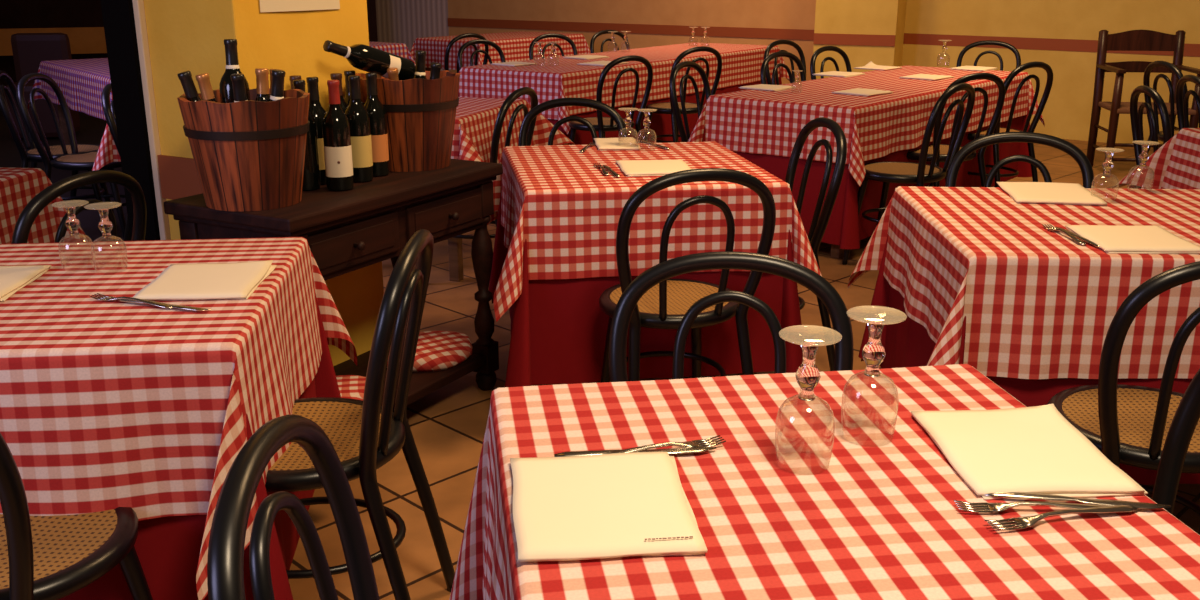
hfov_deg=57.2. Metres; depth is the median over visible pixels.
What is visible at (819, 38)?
trim
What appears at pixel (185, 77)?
wine bottle
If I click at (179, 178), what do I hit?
trim
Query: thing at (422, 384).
shelf
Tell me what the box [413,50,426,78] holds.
wine bottle
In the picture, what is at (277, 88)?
wine bottle
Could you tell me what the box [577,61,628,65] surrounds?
napkin
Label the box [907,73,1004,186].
bentwood chair
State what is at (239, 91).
wine bottle
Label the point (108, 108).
bentwood chair
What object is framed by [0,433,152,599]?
bentwood chair
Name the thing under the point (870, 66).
napkin
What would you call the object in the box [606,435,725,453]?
fork
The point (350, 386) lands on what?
seat cushion
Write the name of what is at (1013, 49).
bentwood chair
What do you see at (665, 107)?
bentwood chair
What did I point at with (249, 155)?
wooden tub
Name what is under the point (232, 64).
wine bottle
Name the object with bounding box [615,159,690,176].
napkin
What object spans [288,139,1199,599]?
floor
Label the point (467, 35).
bentwood chair
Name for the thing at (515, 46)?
tablecloth
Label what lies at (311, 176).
wine bottle
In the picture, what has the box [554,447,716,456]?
knife
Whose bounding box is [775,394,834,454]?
bowl
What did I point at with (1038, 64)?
bentwood chair
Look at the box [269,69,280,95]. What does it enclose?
wine bottle
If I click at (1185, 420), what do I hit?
bentwood chair
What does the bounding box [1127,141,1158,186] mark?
wine glass
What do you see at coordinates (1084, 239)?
knife
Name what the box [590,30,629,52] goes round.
bentwood chair
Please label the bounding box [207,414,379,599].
bentwood chair
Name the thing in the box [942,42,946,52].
wine glass
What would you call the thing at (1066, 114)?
wall
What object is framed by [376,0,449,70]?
door
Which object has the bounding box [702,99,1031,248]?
undercloth
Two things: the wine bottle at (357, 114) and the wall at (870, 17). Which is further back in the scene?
the wall at (870, 17)
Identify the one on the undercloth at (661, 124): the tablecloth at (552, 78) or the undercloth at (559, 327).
the tablecloth at (552, 78)
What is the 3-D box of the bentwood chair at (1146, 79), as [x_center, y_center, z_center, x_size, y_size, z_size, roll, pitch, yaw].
[3.344,-0.911,6.250,0.479,0.879,0.438,-1,17,-2]
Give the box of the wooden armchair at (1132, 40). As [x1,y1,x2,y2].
[1086,30,1199,176]
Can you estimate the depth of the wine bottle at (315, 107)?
3.12 m
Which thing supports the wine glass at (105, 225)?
on the tablecloth at (108, 404)
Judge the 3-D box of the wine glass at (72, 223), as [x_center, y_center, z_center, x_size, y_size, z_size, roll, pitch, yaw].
[-1.115,-0.136,2.334,0.072,0.140,0.072,3,17,9]
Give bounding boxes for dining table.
[57,104,69,143]
[448,234,463,281]
[830,186,994,258]
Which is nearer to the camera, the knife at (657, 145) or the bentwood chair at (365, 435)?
the bentwood chair at (365, 435)
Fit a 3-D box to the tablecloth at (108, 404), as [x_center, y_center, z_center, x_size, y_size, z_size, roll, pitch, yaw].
[-1.079,0.169,2.236,1.027,0.388,1.118,-2,17,-6]
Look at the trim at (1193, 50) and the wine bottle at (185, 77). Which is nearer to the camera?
the wine bottle at (185, 77)
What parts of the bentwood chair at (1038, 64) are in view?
seat, cane panel, frame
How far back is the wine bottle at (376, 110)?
3.26 m
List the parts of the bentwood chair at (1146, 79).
seat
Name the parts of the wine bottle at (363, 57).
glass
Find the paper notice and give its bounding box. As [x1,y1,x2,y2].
[259,0,339,11]
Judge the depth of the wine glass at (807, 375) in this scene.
1.38 m
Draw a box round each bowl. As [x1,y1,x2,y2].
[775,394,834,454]
[841,371,898,434]
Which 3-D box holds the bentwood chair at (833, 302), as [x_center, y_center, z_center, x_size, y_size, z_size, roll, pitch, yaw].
[0.216,0.396,1.894,0.438,0.879,0.479,2,17,6]
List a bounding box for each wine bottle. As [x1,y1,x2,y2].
[178,71,201,101]
[195,73,216,101]
[219,39,249,102]
[230,73,246,101]
[255,68,269,101]
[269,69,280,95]
[269,69,284,100]
[289,75,301,88]
[293,80,320,190]
[306,77,325,184]
[322,80,353,190]
[323,40,414,80]
[326,73,347,112]
[344,70,354,104]
[345,75,372,181]
[364,73,389,176]
[387,67,398,80]
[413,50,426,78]
[430,62,440,79]
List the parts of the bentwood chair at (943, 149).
cane panel, seat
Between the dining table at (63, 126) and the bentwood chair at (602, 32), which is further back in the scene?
the bentwood chair at (602, 32)
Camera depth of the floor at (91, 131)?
8.02 m
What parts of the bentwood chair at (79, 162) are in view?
frame, cane panel, seat, leg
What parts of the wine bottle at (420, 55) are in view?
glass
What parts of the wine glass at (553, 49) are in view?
stem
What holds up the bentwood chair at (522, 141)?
on the floor at (448, 424)
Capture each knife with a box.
[116,299,210,309]
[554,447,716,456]
[603,165,619,177]
[641,140,668,149]
[981,492,1170,508]
[1055,227,1100,248]
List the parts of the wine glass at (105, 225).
stem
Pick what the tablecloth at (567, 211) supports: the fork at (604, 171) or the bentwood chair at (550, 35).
the fork at (604, 171)
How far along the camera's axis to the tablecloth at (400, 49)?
9.50 m
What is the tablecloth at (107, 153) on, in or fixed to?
on the dining table
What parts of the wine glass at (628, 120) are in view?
stem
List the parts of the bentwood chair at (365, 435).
cane panel, seat, frame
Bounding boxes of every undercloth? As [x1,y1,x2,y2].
[58,293,340,599]
[458,67,781,144]
[488,187,802,386]
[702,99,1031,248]
[858,232,1199,484]
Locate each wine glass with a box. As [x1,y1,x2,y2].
[52,200,94,266]
[88,202,127,270]
[534,43,544,64]
[547,42,555,53]
[618,108,637,131]
[637,109,655,134]
[775,325,841,454]
[792,70,801,81]
[841,306,906,434]
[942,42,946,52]
[1093,148,1122,197]
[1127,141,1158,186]
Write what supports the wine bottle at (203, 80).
in the wooden tub at (249, 155)
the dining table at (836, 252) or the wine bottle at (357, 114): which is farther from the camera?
the dining table at (836, 252)
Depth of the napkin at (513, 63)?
7.36 m
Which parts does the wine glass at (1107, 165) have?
stem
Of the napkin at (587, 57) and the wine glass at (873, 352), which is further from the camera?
the napkin at (587, 57)
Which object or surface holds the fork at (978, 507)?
on the tablecloth at (877, 517)
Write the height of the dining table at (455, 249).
0.740 m
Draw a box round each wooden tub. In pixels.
[177,88,309,211]
[355,70,459,171]
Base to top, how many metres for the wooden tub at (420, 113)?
0.285 m
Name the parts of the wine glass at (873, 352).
stem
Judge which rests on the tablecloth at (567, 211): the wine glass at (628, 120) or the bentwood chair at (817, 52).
the wine glass at (628, 120)
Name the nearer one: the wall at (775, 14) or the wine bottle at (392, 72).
the wine bottle at (392, 72)
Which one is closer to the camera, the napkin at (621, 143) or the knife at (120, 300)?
the knife at (120, 300)
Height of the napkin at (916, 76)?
0.012 m
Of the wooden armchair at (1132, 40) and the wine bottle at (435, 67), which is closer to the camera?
the wine bottle at (435, 67)
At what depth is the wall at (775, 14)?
11.43 m
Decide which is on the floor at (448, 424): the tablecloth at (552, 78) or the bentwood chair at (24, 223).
the bentwood chair at (24, 223)
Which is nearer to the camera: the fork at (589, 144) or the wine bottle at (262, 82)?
the wine bottle at (262, 82)
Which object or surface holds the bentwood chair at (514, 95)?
on the floor at (448, 424)
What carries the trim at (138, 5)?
attached to the wall pillar
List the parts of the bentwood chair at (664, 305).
leg, seat, cane panel, leg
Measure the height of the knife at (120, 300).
0.006 m
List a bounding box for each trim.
[0,27,106,55]
[100,0,160,240]
[132,0,170,239]
[157,155,202,199]
[448,18,813,39]
[813,33,895,45]
[903,33,1199,56]
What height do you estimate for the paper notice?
0.420 m
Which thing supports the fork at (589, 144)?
on the tablecloth at (567, 211)
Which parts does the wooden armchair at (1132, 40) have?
leg, armrest, leg, seat, leg, armrest, leg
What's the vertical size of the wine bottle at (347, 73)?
0.304 m
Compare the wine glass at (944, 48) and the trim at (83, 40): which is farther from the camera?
the trim at (83, 40)
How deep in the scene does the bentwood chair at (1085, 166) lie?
3.43 m
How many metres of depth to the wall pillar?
3.21 m
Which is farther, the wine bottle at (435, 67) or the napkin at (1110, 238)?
the wine bottle at (435, 67)
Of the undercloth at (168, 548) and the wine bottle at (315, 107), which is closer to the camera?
the undercloth at (168, 548)
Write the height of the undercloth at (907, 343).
0.576 m
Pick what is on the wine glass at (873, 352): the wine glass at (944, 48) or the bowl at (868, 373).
the bowl at (868, 373)
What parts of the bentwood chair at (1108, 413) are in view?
seat, cane panel, frame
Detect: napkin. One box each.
[0,265,51,300]
[132,260,276,299]
[491,61,536,65]
[510,452,706,561]
[563,55,608,59]
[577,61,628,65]
[594,137,640,149]
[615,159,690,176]
[739,84,794,90]
[812,71,864,76]
[832,88,892,95]
[854,61,901,70]
[899,74,953,79]
[911,404,1147,499]
[949,66,997,70]
[996,182,1106,204]
[1065,225,1199,253]
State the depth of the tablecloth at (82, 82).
7.14 m
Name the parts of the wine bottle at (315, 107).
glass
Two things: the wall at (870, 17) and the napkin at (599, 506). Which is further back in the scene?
the wall at (870, 17)
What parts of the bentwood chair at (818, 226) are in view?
frame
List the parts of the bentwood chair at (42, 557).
frame, cane panel, seat, leg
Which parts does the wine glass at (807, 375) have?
stem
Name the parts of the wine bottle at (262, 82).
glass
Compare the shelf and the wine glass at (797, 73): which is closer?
the shelf
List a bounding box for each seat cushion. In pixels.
[336,375,365,400]
[387,331,471,371]
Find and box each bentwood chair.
[0,70,116,239]
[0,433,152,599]
[11,170,146,243]
[16,73,125,238]
[101,83,130,240]
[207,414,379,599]
[265,229,454,599]
[444,33,488,72]
[452,87,537,238]
[457,39,505,70]
[518,98,626,145]
[529,33,577,59]
[569,55,652,142]
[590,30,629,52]
[599,168,775,382]
[609,251,853,381]
[643,46,721,142]
[669,61,710,141]
[708,117,846,376]
[760,51,805,84]
[764,40,805,84]
[810,46,851,79]
[842,83,974,264]
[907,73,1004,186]
[945,132,1093,187]
[956,40,1020,70]
[967,61,1052,186]
[1047,261,1199,514]
[1128,61,1188,188]
[1130,85,1171,188]
[1151,369,1199,534]
[1176,75,1199,130]
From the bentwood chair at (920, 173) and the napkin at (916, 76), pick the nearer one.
the bentwood chair at (920, 173)
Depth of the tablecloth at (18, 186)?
3.49 m
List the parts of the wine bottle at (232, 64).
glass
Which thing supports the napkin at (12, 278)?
on the tablecloth at (108, 404)
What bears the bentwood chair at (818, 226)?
on the floor at (448, 424)
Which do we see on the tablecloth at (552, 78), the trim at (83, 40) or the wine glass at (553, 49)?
the wine glass at (553, 49)
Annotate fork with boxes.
[89,293,172,308]
[580,142,595,151]
[593,163,608,174]
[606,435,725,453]
[954,500,1118,512]
[984,505,1138,530]
[1042,224,1086,244]
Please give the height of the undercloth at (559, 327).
0.616 m
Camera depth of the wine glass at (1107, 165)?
3.01 m
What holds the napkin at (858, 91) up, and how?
on the tablecloth at (748, 121)
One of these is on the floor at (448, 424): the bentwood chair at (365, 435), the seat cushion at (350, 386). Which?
the bentwood chair at (365, 435)
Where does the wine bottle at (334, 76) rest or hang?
on the sideboard
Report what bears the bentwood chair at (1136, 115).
on the floor at (448, 424)
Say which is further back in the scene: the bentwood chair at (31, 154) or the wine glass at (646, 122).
the bentwood chair at (31, 154)
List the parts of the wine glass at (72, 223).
stem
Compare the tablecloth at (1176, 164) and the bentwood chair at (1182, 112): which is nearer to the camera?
the tablecloth at (1176, 164)
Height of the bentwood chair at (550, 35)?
0.879 m
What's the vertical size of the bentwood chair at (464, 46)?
0.879 m
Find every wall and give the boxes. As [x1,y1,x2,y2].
[0,0,377,85]
[448,0,815,83]
[813,0,906,78]
[902,0,1199,143]
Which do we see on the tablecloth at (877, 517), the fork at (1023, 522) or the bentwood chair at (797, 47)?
the fork at (1023, 522)
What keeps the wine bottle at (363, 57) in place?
on the wooden tub at (420, 113)
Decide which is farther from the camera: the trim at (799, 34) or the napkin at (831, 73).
the trim at (799, 34)
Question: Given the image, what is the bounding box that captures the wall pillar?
[143,0,383,365]
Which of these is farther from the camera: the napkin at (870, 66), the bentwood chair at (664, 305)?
the napkin at (870, 66)
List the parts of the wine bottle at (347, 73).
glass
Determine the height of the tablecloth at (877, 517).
0.542 m
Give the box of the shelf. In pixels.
[334,351,485,405]
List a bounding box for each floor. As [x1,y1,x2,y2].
[0,108,126,241]
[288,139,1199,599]
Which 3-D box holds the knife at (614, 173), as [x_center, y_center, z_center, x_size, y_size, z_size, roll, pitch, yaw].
[0.035,-0.409,3.472,0.019,0.006,0.215,-4,17,-12]
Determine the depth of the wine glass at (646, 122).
3.86 m
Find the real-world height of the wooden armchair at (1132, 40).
0.960 m
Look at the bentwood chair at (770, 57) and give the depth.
6.81 m
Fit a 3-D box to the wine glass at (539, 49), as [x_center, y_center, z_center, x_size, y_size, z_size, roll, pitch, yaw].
[-0.400,-1.630,7.289,0.079,0.154,0.079,-14,22,-39]
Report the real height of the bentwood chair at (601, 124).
0.879 m
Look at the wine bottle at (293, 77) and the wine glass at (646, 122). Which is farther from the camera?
the wine glass at (646, 122)
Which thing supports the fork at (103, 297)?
on the tablecloth at (108, 404)
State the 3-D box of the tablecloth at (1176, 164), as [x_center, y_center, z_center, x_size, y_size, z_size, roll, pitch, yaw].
[2.760,-0.434,4.098,1.171,0.302,1.212,0,17,0]
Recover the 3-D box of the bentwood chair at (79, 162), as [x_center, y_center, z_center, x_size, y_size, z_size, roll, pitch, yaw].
[-2.566,-0.690,5.514,0.479,0.879,0.438,0,17,-1]
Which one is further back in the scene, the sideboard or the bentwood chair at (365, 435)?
the sideboard
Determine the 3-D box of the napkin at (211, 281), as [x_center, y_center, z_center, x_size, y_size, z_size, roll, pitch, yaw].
[-0.797,-0.043,2.240,0.223,0.015,0.263,-1,17,-4]
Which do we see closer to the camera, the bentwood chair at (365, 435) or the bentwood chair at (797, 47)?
the bentwood chair at (365, 435)
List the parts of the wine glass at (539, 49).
stem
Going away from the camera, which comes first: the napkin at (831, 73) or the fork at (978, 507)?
the fork at (978, 507)
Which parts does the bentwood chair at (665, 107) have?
leg, cane panel, seat, frame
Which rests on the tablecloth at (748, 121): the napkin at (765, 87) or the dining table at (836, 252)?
the napkin at (765, 87)
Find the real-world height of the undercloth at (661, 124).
0.656 m
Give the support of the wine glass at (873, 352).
on the tablecloth at (877, 517)
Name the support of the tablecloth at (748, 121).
on the undercloth at (844, 228)
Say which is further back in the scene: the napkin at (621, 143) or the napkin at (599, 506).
the napkin at (621, 143)
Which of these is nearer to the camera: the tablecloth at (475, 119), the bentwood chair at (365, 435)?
the bentwood chair at (365, 435)
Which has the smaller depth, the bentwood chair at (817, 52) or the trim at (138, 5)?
the trim at (138, 5)
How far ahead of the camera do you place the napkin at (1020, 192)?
3.08 m
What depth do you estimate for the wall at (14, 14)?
11.56 m
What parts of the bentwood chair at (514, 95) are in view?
frame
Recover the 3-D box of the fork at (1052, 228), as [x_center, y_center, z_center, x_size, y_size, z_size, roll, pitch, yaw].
[1.112,-0.159,2.633,0.025,0.010,0.195,-1,17,-4]
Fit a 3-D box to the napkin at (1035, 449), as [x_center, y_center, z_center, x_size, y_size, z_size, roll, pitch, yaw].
[0.555,0.194,1.449,0.214,0.017,0.263,-1,17,-2]
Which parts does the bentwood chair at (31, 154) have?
frame, seat, cane panel, leg, leg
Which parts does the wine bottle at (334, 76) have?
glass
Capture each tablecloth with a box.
[0,167,89,243]
[0,237,356,599]
[28,58,112,119]
[92,124,120,170]
[369,41,415,64]
[410,31,589,69]
[449,364,1199,599]
[451,97,575,162]
[458,42,789,133]
[487,141,821,321]
[688,65,1044,185]
[848,186,1199,378]
[1112,128,1199,188]
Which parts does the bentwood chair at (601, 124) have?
leg, cane panel, seat, frame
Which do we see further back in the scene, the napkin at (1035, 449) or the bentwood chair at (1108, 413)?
the bentwood chair at (1108, 413)
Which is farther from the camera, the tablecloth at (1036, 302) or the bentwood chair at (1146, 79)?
the bentwood chair at (1146, 79)
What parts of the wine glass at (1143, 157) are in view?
stem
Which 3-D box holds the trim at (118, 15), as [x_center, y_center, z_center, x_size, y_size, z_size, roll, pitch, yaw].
[-1.381,-1.190,3.130,0.120,3.200,0.100,9,19,28]
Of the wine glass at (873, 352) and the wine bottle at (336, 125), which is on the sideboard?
the wine bottle at (336, 125)
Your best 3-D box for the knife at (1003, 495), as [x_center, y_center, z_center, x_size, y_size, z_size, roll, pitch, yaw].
[0.567,0.239,1.313,0.215,0.006,0.019,3,17,10]
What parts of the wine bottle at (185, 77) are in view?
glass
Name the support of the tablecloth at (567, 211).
on the undercloth at (559, 327)
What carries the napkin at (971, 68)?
on the tablecloth at (748, 121)
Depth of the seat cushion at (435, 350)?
3.56 m
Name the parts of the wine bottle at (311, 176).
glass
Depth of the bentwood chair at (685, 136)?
6.05 m
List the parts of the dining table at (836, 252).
leg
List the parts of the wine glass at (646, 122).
stem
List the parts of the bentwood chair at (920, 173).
leg, leg, cane panel, seat, frame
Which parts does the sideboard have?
leg, leg, drawer, knob, leg, drawer, knob, leg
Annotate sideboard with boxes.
[163,159,502,405]

